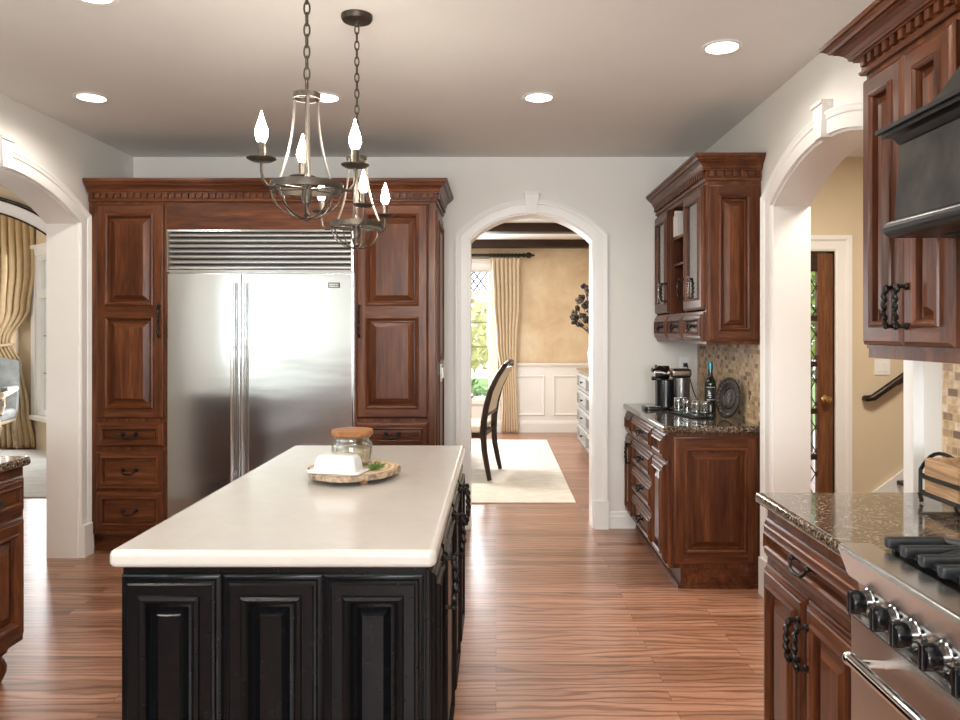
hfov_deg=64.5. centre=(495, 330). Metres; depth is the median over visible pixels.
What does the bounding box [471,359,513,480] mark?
dining chair
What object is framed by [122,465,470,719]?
kitchen island
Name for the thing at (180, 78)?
ceiling
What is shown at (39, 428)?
wall
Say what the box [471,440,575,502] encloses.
rug
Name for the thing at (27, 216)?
trim
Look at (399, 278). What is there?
pantry cabinet
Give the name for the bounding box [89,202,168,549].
pantry cabinet
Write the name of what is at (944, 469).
wooden box
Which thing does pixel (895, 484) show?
staircase
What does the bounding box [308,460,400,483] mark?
serving board
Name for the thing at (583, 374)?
sideboard
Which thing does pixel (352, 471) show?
tray
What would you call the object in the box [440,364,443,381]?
light switch
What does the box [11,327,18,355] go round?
window
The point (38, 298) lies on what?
window
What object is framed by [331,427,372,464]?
canister
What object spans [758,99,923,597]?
trim
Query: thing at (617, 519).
baseboard
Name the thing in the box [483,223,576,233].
trim
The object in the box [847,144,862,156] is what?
ceiling
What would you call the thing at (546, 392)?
wainscoting
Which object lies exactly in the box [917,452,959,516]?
wire caddy
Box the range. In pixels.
[838,536,959,719]
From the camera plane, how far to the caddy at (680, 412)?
4.77 m
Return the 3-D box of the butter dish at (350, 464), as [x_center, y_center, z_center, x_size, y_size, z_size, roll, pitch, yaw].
[-0.545,0.456,2.628,0.196,0.062,0.112,0,0,14]
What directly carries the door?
in the wall at (612, 192)
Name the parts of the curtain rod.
rod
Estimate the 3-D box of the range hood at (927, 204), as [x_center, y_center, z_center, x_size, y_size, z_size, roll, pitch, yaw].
[1.244,-0.760,1.505,0.509,1.048,0.962,0,0,0]
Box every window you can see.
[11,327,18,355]
[28,243,45,422]
[471,259,499,403]
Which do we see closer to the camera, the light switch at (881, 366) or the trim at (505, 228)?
the light switch at (881, 366)
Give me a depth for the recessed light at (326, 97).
4.18 m
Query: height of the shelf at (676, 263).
0.018 m
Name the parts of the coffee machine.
lever, water tank, power cord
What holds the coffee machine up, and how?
on the countertop at (665, 421)
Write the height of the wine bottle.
0.336 m
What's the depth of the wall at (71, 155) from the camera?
4.70 m
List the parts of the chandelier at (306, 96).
bulb, arm, bulb, chain, arm, bulb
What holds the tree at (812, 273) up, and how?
on the lawn porch
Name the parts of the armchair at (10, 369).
seat, seat rail, armrest, backrest, leg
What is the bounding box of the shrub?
[471,378,487,395]
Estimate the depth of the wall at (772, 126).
3.71 m
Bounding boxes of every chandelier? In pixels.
[246,0,368,221]
[311,9,394,250]
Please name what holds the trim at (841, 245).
attached to the wall at (612, 192)
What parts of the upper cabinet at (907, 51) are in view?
panel, door, handle, cornice, handle, panel, door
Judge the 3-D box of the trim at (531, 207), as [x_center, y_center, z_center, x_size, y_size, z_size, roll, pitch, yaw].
[0.262,0.217,5.689,1.130,2.478,0.256,0,0,0]
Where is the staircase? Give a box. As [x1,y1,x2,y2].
[871,469,903,492]
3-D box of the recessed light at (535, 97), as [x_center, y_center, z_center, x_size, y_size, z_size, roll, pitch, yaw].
[0.236,-1.282,4.180,0.190,0.006,0.190,0,0,0]
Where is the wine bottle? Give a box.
[704,361,715,412]
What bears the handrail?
attached to the wall at (612, 192)
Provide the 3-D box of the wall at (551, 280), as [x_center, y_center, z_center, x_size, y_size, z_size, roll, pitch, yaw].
[-0.540,0.076,11.025,4.280,2.760,0.150,0,0,0]
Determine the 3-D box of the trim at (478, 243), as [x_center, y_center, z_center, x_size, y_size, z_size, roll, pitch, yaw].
[-0.540,-1.242,10.845,4.280,0.105,0.210,0,0,0]
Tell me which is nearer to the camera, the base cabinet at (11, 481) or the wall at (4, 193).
the base cabinet at (11, 481)
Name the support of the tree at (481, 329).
on the driveway
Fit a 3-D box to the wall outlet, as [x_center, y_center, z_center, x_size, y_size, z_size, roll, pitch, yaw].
[1.395,0.249,5.614,0.072,0.116,0.006,0,0,0]
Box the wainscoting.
[471,363,588,431]
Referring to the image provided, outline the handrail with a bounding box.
[862,372,903,401]
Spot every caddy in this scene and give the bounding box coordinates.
[670,406,714,418]
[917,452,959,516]
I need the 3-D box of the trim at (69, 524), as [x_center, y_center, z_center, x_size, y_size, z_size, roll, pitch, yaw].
[-2.752,0.206,4.100,0.256,2.500,1.766,0,0,0]
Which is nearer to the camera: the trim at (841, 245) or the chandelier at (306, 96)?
the chandelier at (306, 96)
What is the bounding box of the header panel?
[167,202,352,229]
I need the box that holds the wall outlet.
[680,357,689,368]
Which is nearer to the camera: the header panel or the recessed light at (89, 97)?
the recessed light at (89, 97)
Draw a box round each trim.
[0,135,93,557]
[0,197,45,234]
[456,191,608,529]
[471,239,588,247]
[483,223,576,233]
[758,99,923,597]
[811,235,851,492]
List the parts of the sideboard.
panel, drawer, panel, drawer, panel, drawer, panel, drawer, drawer, drawer, drawer, drawer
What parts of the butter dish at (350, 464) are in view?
lid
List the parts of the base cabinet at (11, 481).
panel, panel, drawer, door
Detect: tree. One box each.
[471,298,487,370]
[811,272,814,451]
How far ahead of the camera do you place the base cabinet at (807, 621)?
2.16 m
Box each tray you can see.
[307,467,368,475]
[642,405,666,409]
[670,411,713,418]
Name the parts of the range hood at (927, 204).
shelf molding, molding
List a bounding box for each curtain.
[0,214,35,447]
[489,258,519,431]
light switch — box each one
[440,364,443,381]
[874,359,889,374]
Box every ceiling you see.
[0,0,874,156]
[477,219,582,238]
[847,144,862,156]
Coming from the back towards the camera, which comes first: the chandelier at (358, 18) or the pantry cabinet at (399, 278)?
the pantry cabinet at (399, 278)
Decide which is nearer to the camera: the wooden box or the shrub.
the wooden box
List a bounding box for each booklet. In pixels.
[674,211,682,236]
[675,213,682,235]
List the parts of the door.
knob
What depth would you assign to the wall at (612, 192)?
5.62 m
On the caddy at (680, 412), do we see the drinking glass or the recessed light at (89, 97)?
the drinking glass
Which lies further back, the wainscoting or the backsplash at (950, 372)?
the wainscoting
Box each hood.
[875,66,959,237]
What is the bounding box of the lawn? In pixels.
[471,378,814,430]
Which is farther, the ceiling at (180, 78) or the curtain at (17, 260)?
the curtain at (17, 260)
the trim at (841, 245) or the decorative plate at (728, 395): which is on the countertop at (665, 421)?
the decorative plate at (728, 395)
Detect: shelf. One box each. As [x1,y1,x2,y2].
[674,234,682,240]
[674,261,682,266]
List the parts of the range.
knob, handle, knob, oven door, control panel, knob, knob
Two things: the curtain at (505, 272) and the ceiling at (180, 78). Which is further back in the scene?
the curtain at (505, 272)
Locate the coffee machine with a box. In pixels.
[642,363,699,409]
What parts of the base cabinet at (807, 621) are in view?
panel, door, handle, handle, handle, panel, drawer, door, panel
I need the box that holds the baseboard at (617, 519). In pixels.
[609,511,635,528]
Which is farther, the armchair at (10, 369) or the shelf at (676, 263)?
the armchair at (10, 369)
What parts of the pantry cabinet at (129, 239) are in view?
handle, handle, handle, drawer, panel, drawer, panel, drawer, panel, door, panel, panel, handle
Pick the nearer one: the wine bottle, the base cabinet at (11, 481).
the base cabinet at (11, 481)
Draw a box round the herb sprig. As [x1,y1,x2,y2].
[363,460,385,469]
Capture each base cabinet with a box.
[0,467,23,682]
[624,411,759,588]
[763,509,858,719]
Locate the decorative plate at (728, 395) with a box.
[715,377,740,417]
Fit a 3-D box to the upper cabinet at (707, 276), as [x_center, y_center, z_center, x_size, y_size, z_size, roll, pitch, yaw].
[1.303,-0.458,4.916,0.392,1.067,1.398,0,0,0]
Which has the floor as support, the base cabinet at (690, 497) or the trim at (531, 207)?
the base cabinet at (690, 497)
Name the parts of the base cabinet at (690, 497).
panel, handle, drawer, door, handle, handle, handle, handle, drawer, drawer, panel, panel, panel, panel, drawer, drawer, panel, drawer, door, panel, panel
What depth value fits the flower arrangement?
8.74 m
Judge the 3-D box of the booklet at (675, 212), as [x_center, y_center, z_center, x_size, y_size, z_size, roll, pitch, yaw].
[1.290,-0.720,5.106,0.180,0.172,0.024,0,0,0]
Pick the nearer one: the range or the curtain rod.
the range
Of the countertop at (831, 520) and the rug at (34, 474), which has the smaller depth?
the countertop at (831, 520)
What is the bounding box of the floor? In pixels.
[0,431,814,719]
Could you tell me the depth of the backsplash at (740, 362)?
4.66 m
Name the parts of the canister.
lid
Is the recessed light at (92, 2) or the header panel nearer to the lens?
the recessed light at (92, 2)
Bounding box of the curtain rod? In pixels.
[471,252,534,257]
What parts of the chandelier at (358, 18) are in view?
arm, chain, arm, bulb, arm, bulb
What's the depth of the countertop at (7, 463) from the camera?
3.16 m
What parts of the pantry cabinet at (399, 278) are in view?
handle, drawer, panel, handle, panel, panel, panel, panel, panel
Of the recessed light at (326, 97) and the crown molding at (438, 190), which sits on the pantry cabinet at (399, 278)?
the crown molding at (438, 190)
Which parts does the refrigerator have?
door, handle, handle, grille frame, door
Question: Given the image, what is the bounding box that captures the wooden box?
[925,458,959,503]
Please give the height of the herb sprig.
0.035 m
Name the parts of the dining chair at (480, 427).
seat, leg, post, leg, post, rail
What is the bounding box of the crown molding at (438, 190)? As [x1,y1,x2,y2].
[82,178,452,216]
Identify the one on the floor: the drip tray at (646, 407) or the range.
the range
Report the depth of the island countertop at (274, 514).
2.11 m
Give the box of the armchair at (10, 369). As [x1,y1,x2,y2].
[0,357,20,448]
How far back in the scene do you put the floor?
3.68 m
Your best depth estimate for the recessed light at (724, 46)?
3.44 m
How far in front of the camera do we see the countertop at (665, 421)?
4.44 m
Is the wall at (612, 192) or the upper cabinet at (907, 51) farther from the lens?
the wall at (612, 192)
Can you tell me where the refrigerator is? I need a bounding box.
[167,230,353,518]
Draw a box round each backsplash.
[697,344,759,425]
[942,363,959,457]
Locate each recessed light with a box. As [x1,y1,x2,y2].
[72,92,110,102]
[77,0,119,5]
[319,92,342,102]
[522,92,555,102]
[700,39,743,55]
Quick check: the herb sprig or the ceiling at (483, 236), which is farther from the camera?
the ceiling at (483, 236)
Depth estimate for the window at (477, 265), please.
10.95 m
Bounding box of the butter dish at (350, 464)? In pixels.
[307,453,368,475]
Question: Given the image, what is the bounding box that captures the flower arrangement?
[570,283,588,363]
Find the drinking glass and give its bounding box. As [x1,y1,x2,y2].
[691,400,700,415]
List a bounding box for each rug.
[0,450,45,497]
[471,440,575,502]
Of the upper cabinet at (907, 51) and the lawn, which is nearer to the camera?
the upper cabinet at (907, 51)
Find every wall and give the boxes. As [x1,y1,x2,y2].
[0,93,132,548]
[0,185,34,211]
[19,304,31,423]
[32,228,45,449]
[133,157,903,510]
[471,248,588,369]
[705,53,941,489]
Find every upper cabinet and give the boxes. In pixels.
[646,152,765,343]
[819,0,959,363]
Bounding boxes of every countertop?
[0,456,30,472]
[110,445,464,566]
[623,404,759,432]
[755,493,959,557]
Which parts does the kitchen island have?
panel, panel, panel, panel, panel, panel, door, door, panel, handle, door, panel, handle, door, panel, handle, handle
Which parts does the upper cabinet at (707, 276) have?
panel, pane, drawer, door, handle, handle, panel, drawer, handle, handle, panel, pane, drawer, door, cornice, panel, panel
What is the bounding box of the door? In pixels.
[811,253,832,492]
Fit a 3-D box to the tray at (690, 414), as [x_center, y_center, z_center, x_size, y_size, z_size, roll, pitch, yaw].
[1.235,0.529,4.800,0.130,0.010,0.370,0,0,-14]
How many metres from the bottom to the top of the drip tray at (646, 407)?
0.022 m
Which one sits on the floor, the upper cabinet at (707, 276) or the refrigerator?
the refrigerator
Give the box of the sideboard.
[576,368,588,457]
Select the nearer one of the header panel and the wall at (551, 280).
the header panel
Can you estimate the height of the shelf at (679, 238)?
0.018 m
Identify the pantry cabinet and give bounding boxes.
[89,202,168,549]
[354,202,443,444]
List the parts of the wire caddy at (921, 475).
handle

